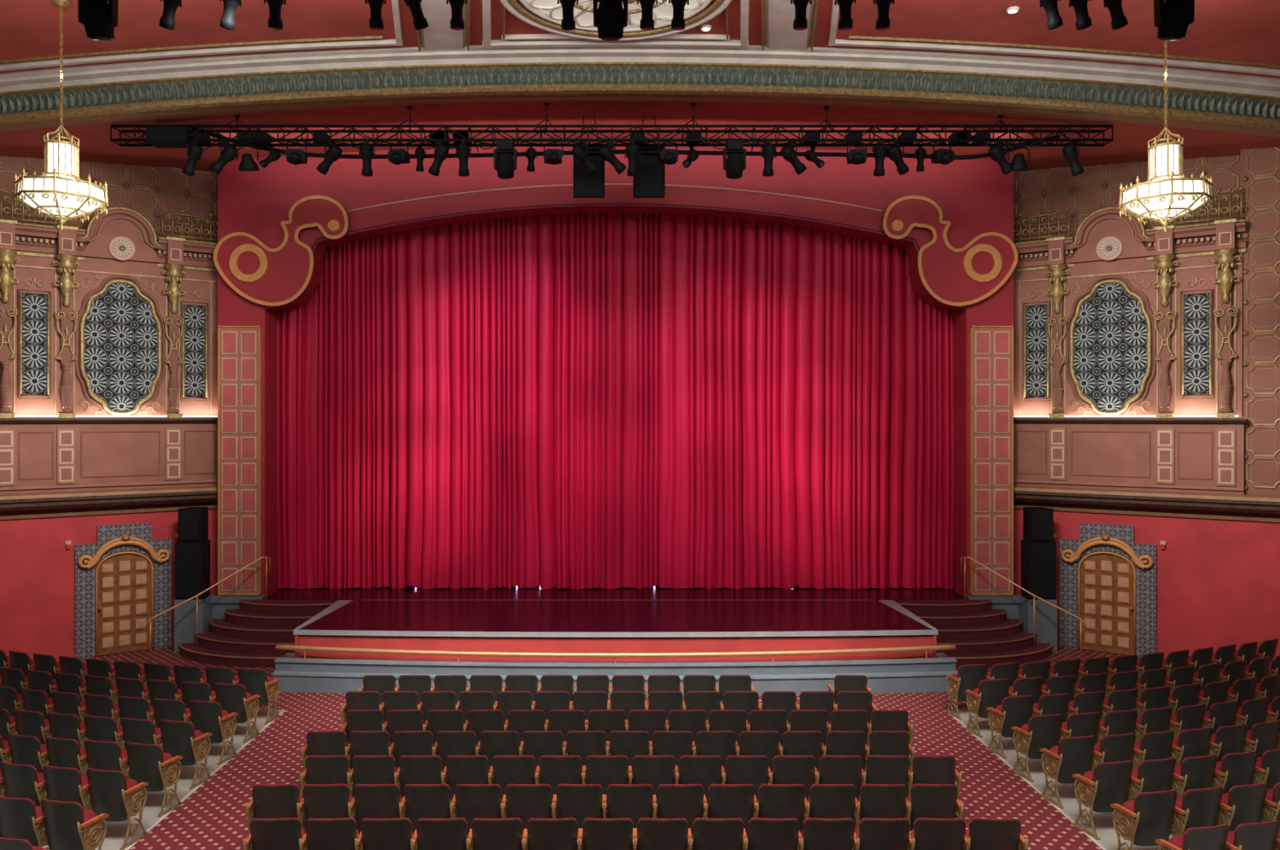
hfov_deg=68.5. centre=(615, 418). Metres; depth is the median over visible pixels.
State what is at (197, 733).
seat cushion
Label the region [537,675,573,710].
seat
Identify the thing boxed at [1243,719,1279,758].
seat
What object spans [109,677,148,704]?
seat
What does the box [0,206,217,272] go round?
entablature
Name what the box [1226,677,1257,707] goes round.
seat
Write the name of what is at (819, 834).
seat
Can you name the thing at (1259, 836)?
seat
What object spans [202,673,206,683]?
seat cushion
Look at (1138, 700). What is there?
seat cushion
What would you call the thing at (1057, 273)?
wall column
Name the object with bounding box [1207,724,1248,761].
seat
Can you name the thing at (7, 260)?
wall column
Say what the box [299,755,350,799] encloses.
seat
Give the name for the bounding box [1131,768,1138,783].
seat cushion
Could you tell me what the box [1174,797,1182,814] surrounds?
seat cushion
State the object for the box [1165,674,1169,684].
seat cushion
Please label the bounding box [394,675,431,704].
seat
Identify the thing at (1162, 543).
fire alarm strobe
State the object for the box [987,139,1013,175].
spotlight
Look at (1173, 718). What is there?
seat cushion
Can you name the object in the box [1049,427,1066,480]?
panel
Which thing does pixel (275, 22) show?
spotlight
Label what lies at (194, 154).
spotlight
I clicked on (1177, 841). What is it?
seat cushion
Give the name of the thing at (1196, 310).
grille
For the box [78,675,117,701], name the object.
seat
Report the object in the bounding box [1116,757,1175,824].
seat
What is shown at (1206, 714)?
seat cushion
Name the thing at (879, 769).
seat
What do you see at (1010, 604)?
plinth
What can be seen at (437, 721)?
seat
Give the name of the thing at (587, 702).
seat
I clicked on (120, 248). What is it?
wall medallion
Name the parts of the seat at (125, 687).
backrest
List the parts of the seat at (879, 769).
backrest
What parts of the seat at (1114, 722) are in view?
armrest, backrest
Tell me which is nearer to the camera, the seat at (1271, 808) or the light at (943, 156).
the seat at (1271, 808)
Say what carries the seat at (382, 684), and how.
on the floor
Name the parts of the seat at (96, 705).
backrest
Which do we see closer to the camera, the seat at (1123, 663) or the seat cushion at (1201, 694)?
the seat cushion at (1201, 694)
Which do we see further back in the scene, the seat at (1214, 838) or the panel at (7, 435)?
the panel at (7, 435)
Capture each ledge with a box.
[0,416,217,423]
[1013,416,1246,423]
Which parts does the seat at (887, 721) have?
backrest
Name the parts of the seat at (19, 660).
backrest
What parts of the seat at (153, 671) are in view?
backrest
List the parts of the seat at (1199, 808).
armrest, backrest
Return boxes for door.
[75,523,171,659]
[1059,523,1156,658]
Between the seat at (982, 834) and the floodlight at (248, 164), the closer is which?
the seat at (982, 834)
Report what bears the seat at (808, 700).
on the floor
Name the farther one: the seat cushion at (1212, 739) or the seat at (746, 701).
the seat at (746, 701)
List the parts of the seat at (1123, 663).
backrest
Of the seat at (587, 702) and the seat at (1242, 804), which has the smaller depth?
the seat at (1242, 804)
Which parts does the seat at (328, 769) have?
armrest, backrest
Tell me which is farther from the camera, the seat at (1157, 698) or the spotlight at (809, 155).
the spotlight at (809, 155)
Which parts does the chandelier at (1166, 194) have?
lantern glass, chain, ring glass, lantern frame, bowl glass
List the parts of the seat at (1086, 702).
armrest, backrest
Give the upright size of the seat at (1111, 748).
0.888 m
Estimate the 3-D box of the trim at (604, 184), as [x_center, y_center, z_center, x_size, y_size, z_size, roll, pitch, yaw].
[0.000,-4.757,20.290,11.706,0.629,0.036,0,0,0]
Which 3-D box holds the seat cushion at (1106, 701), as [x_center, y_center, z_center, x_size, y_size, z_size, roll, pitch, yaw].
[7.511,4.387,14.158,0.460,0.303,0.245,0,0,-16]
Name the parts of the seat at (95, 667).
backrest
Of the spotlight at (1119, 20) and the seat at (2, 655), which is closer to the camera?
the spotlight at (1119, 20)
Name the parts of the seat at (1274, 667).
backrest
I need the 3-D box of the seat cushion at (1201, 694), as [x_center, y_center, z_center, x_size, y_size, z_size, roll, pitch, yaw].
[9.168,4.387,14.589,0.460,0.303,0.245,0,0,-21]
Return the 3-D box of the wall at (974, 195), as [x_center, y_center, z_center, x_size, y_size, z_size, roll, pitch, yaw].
[0.000,-0.575,20.650,17.200,10.950,0.700,0,0,0]
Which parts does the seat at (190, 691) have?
backrest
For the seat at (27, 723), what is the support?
on the floor
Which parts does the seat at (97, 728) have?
backrest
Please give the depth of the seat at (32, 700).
13.94 m
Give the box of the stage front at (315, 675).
[272,645,957,696]
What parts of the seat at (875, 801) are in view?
backrest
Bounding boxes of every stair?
[178,599,340,667]
[890,599,1052,667]
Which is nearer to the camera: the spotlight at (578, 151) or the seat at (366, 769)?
the seat at (366, 769)
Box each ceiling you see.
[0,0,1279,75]
[0,0,1279,171]
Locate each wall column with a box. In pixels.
[0,248,19,418]
[52,254,80,418]
[162,263,186,418]
[1045,263,1069,418]
[1151,254,1178,418]
[1211,248,1239,418]
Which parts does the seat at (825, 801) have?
armrest, backrest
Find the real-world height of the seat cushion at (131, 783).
0.303 m
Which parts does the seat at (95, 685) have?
backrest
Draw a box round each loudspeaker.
[175,539,210,600]
[177,507,208,542]
[572,116,604,198]
[633,116,665,198]
[1021,539,1056,600]
[1022,507,1053,542]
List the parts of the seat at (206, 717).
backrest, armrest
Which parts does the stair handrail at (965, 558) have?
rail post, handrail, rail post, rail post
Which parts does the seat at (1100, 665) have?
backrest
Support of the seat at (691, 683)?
on the floor
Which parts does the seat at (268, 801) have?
armrest, backrest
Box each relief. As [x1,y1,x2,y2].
[0,157,217,242]
[13,264,217,415]
[1013,146,1279,490]
[1013,263,1241,415]
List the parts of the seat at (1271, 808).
armrest, backrest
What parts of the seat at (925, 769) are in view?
backrest, armrest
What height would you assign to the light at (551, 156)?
0.455 m
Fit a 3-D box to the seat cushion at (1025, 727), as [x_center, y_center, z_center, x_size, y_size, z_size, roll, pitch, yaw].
[5.824,4.387,12.979,0.460,0.303,0.245,0,0,-13]
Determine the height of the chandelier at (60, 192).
3.413 m
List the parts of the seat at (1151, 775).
armrest, backrest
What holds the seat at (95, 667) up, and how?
on the floor
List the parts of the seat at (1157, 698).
armrest, backrest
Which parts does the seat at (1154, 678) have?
backrest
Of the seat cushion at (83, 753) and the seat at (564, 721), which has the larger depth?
the seat at (564, 721)
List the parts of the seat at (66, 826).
armrest, backrest, armrest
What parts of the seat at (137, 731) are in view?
backrest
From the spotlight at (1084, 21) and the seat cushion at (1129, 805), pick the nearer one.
the seat cushion at (1129, 805)
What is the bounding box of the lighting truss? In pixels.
[110,103,1113,151]
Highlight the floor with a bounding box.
[41,646,1171,849]
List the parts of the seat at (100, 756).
armrest, backrest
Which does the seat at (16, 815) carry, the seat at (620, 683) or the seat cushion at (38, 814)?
the seat cushion at (38, 814)
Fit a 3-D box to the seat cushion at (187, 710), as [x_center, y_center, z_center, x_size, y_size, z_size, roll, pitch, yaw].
[-6.393,4.387,13.690,0.460,0.303,0.245,0,0,12]
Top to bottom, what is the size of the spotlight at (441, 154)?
0.666 m
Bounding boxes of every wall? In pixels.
[0,156,217,661]
[217,146,1013,596]
[1013,146,1279,659]
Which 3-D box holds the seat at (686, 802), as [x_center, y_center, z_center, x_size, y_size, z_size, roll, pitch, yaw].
[0.692,4.464,10.488,0.582,0.888,0.445,0,0,-1]
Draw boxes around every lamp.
[238,153,259,171]
[1010,153,1028,171]
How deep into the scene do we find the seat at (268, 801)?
10.34 m
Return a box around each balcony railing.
[0,187,76,227]
[161,206,217,242]
[1013,206,1069,242]
[1154,186,1243,227]
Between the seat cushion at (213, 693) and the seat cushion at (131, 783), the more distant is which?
the seat cushion at (213, 693)
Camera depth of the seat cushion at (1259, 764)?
11.67 m
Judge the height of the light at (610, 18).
0.675 m
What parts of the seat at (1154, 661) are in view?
backrest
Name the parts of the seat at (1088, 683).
backrest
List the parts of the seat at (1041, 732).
armrest, backrest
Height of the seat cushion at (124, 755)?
0.303 m
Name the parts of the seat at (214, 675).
backrest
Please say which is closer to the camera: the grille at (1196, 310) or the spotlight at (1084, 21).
the spotlight at (1084, 21)
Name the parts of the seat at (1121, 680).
backrest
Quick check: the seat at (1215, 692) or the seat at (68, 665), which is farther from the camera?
the seat at (68, 665)
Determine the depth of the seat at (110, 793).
10.79 m
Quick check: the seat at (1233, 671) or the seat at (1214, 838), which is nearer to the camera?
the seat at (1214, 838)
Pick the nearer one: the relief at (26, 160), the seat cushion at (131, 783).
the seat cushion at (131, 783)
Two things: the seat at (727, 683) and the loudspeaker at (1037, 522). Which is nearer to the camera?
the seat at (727, 683)
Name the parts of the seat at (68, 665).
backrest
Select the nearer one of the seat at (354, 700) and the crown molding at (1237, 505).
the seat at (354, 700)
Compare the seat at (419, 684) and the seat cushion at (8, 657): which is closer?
the seat at (419, 684)
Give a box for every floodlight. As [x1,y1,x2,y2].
[236,144,259,171]
[1007,144,1029,171]
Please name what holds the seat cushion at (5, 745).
on the seat at (3, 745)
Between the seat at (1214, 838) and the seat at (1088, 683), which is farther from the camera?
the seat at (1088, 683)
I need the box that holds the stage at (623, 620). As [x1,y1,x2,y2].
[263,584,968,662]
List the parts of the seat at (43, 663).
backrest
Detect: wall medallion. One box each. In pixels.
[108,236,135,260]
[1095,236,1122,260]
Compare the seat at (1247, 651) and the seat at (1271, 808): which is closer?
the seat at (1271, 808)
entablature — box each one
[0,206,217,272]
[1013,206,1245,272]
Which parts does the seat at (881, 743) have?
backrest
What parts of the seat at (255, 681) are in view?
backrest, armrest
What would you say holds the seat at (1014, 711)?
on the floor
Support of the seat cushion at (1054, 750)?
on the seat at (1072, 756)
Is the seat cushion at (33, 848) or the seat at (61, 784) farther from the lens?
the seat at (61, 784)
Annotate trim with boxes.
[18,430,215,479]
[263,203,967,309]
[345,183,885,212]
[1016,430,1212,479]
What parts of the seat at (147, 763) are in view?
armrest, backrest, armrest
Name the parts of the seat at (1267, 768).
armrest, backrest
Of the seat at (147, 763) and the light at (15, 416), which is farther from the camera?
the light at (15, 416)
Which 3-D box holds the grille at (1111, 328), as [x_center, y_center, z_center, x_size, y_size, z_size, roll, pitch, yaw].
[10.275,-1.470,19.532,1.694,3.002,0.100,0,0,36]
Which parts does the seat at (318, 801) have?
armrest, backrest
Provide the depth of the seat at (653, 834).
9.45 m
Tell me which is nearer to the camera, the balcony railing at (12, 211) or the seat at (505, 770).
the seat at (505, 770)
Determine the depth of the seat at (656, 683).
14.72 m
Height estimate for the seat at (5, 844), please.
0.888 m
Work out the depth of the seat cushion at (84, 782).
11.06 m
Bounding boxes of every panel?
[0,428,15,486]
[57,428,75,484]
[164,427,181,480]
[217,325,261,595]
[970,325,1013,595]
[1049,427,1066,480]
[1156,428,1174,484]
[1215,428,1235,486]
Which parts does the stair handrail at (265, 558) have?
rail post, rail post, handrail, rail post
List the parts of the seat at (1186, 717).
armrest, backrest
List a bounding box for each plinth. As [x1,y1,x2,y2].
[174,595,213,653]
[211,595,265,619]
[965,595,1019,619]
[1017,595,1057,653]
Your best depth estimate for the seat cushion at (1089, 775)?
11.23 m
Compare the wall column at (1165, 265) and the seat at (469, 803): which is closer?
the seat at (469, 803)
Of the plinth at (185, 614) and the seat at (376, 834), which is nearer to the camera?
the seat at (376, 834)
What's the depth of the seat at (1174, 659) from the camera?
16.24 m
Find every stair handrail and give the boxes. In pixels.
[145,556,270,663]
[960,556,1086,663]
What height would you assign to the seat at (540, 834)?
0.888 m
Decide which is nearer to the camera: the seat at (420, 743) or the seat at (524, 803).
the seat at (524, 803)
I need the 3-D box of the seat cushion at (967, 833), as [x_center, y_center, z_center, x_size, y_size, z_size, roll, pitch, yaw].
[3.848,4.387,9.683,0.460,0.303,0.245,0,0,3]
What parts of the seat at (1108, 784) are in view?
armrest, backrest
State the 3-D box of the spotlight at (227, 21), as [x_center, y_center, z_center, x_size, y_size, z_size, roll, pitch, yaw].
[-4.523,-4.853,11.015,0.244,0.557,0.362,0,0,-40]
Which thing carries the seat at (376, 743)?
on the floor
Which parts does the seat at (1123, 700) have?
armrest, backrest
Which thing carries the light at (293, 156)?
hanging from the lighting truss
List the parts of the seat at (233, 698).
backrest, armrest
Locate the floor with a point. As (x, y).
(212, 815)
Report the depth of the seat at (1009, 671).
15.43 m
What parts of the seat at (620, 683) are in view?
backrest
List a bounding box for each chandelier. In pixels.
[12,0,108,229]
[1118,1,1214,232]
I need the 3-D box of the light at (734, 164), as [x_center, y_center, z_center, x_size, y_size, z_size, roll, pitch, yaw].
[2.201,-4.774,17.410,0.420,0.694,0.382,0,0,0]
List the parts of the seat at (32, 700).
backrest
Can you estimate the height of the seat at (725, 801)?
0.888 m
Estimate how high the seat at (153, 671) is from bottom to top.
0.888 m
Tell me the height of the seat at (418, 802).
0.888 m
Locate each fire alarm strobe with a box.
[64,540,70,549]
[1160,540,1166,549]
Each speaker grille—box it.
[175,544,202,598]
[179,511,199,540]
[574,147,602,196]
[635,147,663,196]
[1028,544,1055,598]
[1031,511,1052,540]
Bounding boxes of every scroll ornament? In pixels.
[213,195,349,306]
[882,195,1017,306]
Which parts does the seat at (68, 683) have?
backrest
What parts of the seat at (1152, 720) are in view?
armrest, backrest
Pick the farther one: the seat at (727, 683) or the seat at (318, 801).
the seat at (727, 683)
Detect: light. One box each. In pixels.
[15,415,217,416]
[77,0,118,40]
[285,140,308,164]
[387,140,410,164]
[493,140,517,179]
[543,141,562,164]
[593,0,627,40]
[657,141,678,164]
[700,24,712,31]
[722,140,746,179]
[846,140,867,164]
[930,140,954,164]
[1005,5,1019,13]
[1013,415,1238,416]
[1153,0,1194,41]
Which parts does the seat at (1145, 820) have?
armrest, backrest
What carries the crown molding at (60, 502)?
attached to the wall at (37, 569)
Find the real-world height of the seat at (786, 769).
0.888 m
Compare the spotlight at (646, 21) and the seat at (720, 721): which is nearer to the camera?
the spotlight at (646, 21)
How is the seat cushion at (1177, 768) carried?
on the seat at (1193, 773)
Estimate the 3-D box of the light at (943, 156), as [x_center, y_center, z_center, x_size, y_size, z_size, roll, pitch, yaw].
[6.065,-4.905,17.325,0.360,0.455,0.363,0,0,-11]
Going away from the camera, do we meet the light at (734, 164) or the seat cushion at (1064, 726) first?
the seat cushion at (1064, 726)
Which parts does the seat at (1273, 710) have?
armrest, backrest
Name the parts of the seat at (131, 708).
backrest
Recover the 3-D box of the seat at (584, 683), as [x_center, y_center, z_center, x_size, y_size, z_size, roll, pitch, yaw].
[-0.388,4.464,14.888,0.582,0.888,0.445,0,0,-1]
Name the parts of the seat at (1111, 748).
armrest, backrest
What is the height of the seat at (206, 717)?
0.888 m
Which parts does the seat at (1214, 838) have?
armrest, backrest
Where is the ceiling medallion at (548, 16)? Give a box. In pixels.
[499,0,731,40]
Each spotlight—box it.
[158,0,181,29]
[181,139,203,176]
[210,139,238,174]
[219,0,241,30]
[258,146,280,168]
[263,0,286,30]
[316,139,342,175]
[358,139,374,176]
[365,0,385,30]
[403,0,428,30]
[414,146,426,172]
[427,139,449,176]
[446,0,467,30]
[455,139,471,176]
[525,146,537,172]
[557,0,578,30]
[571,139,598,175]
[598,139,626,174]
[625,139,640,176]
[637,0,657,30]
[668,0,689,30]
[682,146,699,168]
[760,139,776,176]
[780,139,806,175]
[790,0,811,30]
[804,146,824,168]
[834,0,856,30]
[871,139,888,176]
[873,0,894,30]
[886,139,909,175]
[914,146,926,172]
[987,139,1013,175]
[1039,0,1063,29]
[1062,139,1083,176]
[1069,0,1092,29]
[1103,0,1128,29]
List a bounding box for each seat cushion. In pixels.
[2,740,9,754]
[6,656,11,666]
[10,716,15,729]
[17,695,22,706]
[23,676,29,686]
[30,659,35,669]
[31,846,46,849]
[35,806,43,824]
[37,772,44,789]
[40,743,46,758]
[44,719,49,731]
[47,697,53,709]
[52,678,57,689]
[56,662,60,672]
[80,701,85,712]
[80,722,85,735]
[80,747,86,761]
[81,682,87,692]
[81,776,87,792]
[82,665,87,674]
[83,810,98,828]
[111,667,115,677]
[111,684,117,695]
[113,703,118,715]
[116,725,122,737]
[121,750,127,764]
[127,779,138,794]
[140,670,145,679]
[143,687,148,697]
[149,706,153,718]
[155,728,161,741]
[163,753,173,766]
[169,672,175,681]
[177,689,181,699]
[185,708,190,719]
[194,730,203,742]
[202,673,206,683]
[210,690,216,701]
[222,710,229,721]
[246,692,252,703]
[964,828,969,837]
[972,688,978,698]
[994,705,1002,716]
[1008,686,1013,696]
[1020,724,1028,736]
[1032,703,1038,713]
[1041,684,1046,695]
[1049,746,1057,759]
[1061,722,1067,733]
[1068,701,1074,712]
[1075,682,1079,692]
[1078,666,1083,675]
[1082,771,1092,786]
[1093,743,1099,756]
[1098,719,1104,731]
[1103,698,1108,709]
[1105,680,1110,689]
[1121,800,1133,818]
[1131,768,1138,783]
[1133,740,1140,753]
[1134,717,1141,729]
[1135,677,1140,688]
[1136,695,1140,707]
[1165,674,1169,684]
[1167,835,1183,849]
[1168,693,1173,703]
[1170,713,1176,726]
[1172,737,1178,750]
[1174,765,1180,780]
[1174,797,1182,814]
[1192,672,1198,681]
[1198,689,1204,701]
[1204,710,1209,722]
[1209,734,1215,748]
[1215,761,1221,776]
[1218,668,1223,679]
[1221,793,1228,810]
[1227,686,1232,698]
[1227,831,1234,849]
[1233,649,1239,660]
[1235,707,1241,719]
[1244,665,1249,675]
[1244,730,1251,744]
[1254,683,1260,695]
[1255,757,1262,772]
[1265,789,1273,806]
[1267,703,1271,715]
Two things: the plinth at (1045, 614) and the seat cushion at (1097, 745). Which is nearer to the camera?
the seat cushion at (1097, 745)
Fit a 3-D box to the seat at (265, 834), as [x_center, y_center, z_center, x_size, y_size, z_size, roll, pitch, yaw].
[-3.470,4.464,9.607,0.582,0.888,0.445,0,0,-2]
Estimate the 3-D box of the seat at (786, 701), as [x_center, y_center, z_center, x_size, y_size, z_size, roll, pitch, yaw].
[2.394,4.464,14.009,0.582,0.888,0.445,0,0,0]
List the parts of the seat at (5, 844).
backrest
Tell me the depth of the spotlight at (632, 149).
17.34 m
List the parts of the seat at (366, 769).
armrest, backrest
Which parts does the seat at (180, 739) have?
backrest, armrest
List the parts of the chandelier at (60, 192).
lantern frame, ring glass, chain, bowl glass, lantern glass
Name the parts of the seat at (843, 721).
backrest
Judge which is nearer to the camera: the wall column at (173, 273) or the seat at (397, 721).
the seat at (397, 721)
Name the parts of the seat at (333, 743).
backrest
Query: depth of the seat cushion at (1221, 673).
15.81 m
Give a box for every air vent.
[17,289,51,398]
[74,275,165,415]
[180,301,208,401]
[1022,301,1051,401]
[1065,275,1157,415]
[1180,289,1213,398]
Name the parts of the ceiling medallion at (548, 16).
rosette glass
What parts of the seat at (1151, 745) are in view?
armrest, backrest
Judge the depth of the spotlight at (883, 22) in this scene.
10.96 m
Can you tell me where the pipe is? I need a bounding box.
[191,128,1059,159]
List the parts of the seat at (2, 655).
backrest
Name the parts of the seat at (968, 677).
armrest, backrest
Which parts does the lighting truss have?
truss frame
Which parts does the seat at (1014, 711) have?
armrest, backrest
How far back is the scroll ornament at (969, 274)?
20.14 m
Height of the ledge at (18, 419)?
0.130 m
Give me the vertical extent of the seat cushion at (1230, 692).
0.303 m
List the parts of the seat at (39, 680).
backrest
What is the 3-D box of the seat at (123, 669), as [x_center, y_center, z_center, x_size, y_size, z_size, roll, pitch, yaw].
[-8.117,4.464,15.715,0.582,0.888,0.445,0,0,16]
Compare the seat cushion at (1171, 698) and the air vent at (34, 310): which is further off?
the air vent at (34, 310)
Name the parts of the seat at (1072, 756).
armrest, backrest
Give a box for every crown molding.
[0,45,1279,137]
[0,479,217,520]
[1013,479,1279,522]
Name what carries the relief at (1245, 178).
attached to the wall at (1218, 581)
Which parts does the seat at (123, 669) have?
backrest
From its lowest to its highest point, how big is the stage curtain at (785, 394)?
8.715 m
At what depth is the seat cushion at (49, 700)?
14.17 m
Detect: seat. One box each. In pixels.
[0,649,11,667]
[0,666,29,695]
[0,686,22,716]
[0,708,15,741]
[0,733,46,773]
[0,735,9,769]
[0,762,44,806]
[0,796,43,847]
[0,838,46,849]
[3,650,35,676]
[5,709,49,744]
[13,688,53,719]
[20,670,57,698]
[27,653,60,679]
[31,799,108,849]
[34,765,87,809]
[37,736,86,776]
[40,712,85,747]
[45,690,85,722]
[48,672,87,701]
[52,655,87,682]
[76,715,122,748]
[76,740,127,777]
[77,694,118,723]
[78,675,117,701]
[78,768,149,849]
[80,658,115,682]
[108,660,145,684]
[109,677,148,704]
[111,696,153,725]
[114,718,161,750]
[118,742,183,818]
[138,662,175,687]
[141,679,181,706]
[146,698,190,728]
[152,719,212,789]
[168,665,206,689]
[175,681,216,708]
[182,700,238,765]
[199,666,239,691]
[209,683,260,743]
[232,668,280,724]
[242,818,304,849]
[245,784,302,835]
[296,784,351,833]
[298,818,358,849]
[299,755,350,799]
[301,730,348,797]
[341,691,381,724]
[341,709,384,744]
[344,730,391,771]
[346,755,396,798]
[347,784,401,835]
[354,818,413,849]
[358,675,396,704]
[379,691,419,723]
[381,709,423,744]
[388,730,432,771]
[393,755,442,799]
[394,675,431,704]
[398,784,450,835]
[410,818,467,849]
[417,691,455,724]
[422,710,463,746]
[430,675,467,705]
[432,730,476,771]
[440,755,488,802]
[450,784,501,837]
[455,691,493,724]
[462,710,504,746]
[466,675,502,705]
[466,818,522,849]
[475,730,519,772]
[487,755,535,802]
[493,691,531,724]
[500,784,551,838]
[502,675,537,710]
[503,710,544,746]
[519,730,562,777]
[521,818,578,849]
[531,691,569,731]
[534,755,582,802]
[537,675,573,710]
[543,710,584,753]
[551,784,602,838]
[562,730,606,777]
[569,691,607,731]
[572,675,608,701]
[577,818,632,849]
[581,755,628,806]
[584,710,625,753]
[602,784,653,838]
[605,730,649,777]
[607,691,645,731]
[608,675,644,710]
[625,710,666,753]
[628,755,675,805]
[632,818,688,849]
[643,675,680,703]
[644,691,683,731]
[648,730,692,777]
[652,784,704,837]
[665,710,706,753]
[674,755,722,805]
[679,675,715,710]
[682,691,720,731]
[687,818,743,849]
[691,730,736,777]
[701,784,754,836]
[705,710,747,752]
[715,675,754,710]
[719,691,759,724]
[720,755,769,802]
[735,730,779,772]
[742,818,799,849]
[745,710,787,746]
[753,784,805,833]
[757,691,796,724]
[767,755,815,802]
[777,730,823,771]
[785,710,827,746]
[795,691,834,724]
[797,818,854,849]
[801,784,856,837]
[813,755,862,800]
[821,730,866,770]
[824,710,868,746]
[827,675,870,704]
[833,691,876,724]
[853,783,906,835]
[853,818,910,849]
[859,755,909,822]
[863,730,914,771]
[865,710,912,745]
[904,784,964,830]
[906,755,961,824]
[907,818,965,849]
[945,664,987,719]
[963,818,1028,849]
[964,678,1010,738]
[986,662,1019,687]
[986,695,1034,759]
[1007,677,1043,703]
[1011,713,1063,783]
[1016,660,1050,684]
[1031,693,1069,722]
[1039,736,1095,809]
[1040,675,1075,701]
[1048,659,1080,683]
[1059,712,1100,743]
[1065,691,1104,722]
[1071,760,1133,840]
[1072,672,1107,701]
[1076,656,1109,683]
[1090,733,1135,771]
[1096,709,1137,743]
[1100,689,1138,719]
[1104,671,1138,699]
[1106,654,1137,680]
[1110,789,1177,849]
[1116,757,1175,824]
[1131,730,1174,769]
[1133,707,1172,741]
[1134,652,1163,677]
[1134,686,1170,717]
[1135,668,1167,696]
[1155,824,1228,849]
[1162,649,1189,675]
[1162,786,1223,849]
[1163,666,1194,693]
[1167,683,1201,714]
[1168,703,1206,737]
[1169,727,1212,765]
[1170,754,1217,797]
[1186,647,1213,672]
[1192,662,1221,690]
[1197,680,1229,711]
[1202,701,1239,734]
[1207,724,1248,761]
[1210,644,1236,669]
[1211,751,1257,794]
[1215,783,1268,831]
[1217,660,1246,687]
[1225,820,1279,849]
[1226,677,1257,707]
[1233,641,1257,666]
[1234,697,1268,730]
[1243,656,1270,683]
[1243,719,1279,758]
[1251,749,1279,789]
[1253,674,1279,703]
[1254,638,1278,662]
[1260,782,1279,823]
[1264,696,1279,722]
[1266,655,1279,677]
[1274,827,1279,849]
[1275,732,1279,749]
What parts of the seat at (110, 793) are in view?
armrest, backrest, armrest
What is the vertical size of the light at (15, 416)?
0.045 m
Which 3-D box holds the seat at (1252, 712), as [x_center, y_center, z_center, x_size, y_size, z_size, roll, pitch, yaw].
[9.169,4.464,13.640,0.582,0.888,0.445,0,0,-21]
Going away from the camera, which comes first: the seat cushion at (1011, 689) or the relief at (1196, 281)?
the seat cushion at (1011, 689)
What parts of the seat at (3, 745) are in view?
backrest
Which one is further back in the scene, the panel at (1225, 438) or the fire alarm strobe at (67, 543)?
the fire alarm strobe at (67, 543)
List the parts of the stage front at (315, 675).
handrail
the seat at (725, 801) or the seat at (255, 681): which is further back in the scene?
the seat at (255, 681)
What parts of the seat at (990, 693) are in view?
armrest, backrest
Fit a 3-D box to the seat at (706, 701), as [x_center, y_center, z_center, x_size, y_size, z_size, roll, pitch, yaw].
[1.274,4.464,14.009,0.582,0.888,0.445,0,0,0]
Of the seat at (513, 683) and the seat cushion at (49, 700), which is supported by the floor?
the seat at (513, 683)
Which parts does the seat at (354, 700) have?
backrest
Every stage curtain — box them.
[276,212,615,590]
[615,212,954,590]
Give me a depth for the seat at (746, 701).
13.85 m
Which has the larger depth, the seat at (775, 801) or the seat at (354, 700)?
the seat at (354, 700)
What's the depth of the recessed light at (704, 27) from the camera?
15.55 m
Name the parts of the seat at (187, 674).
backrest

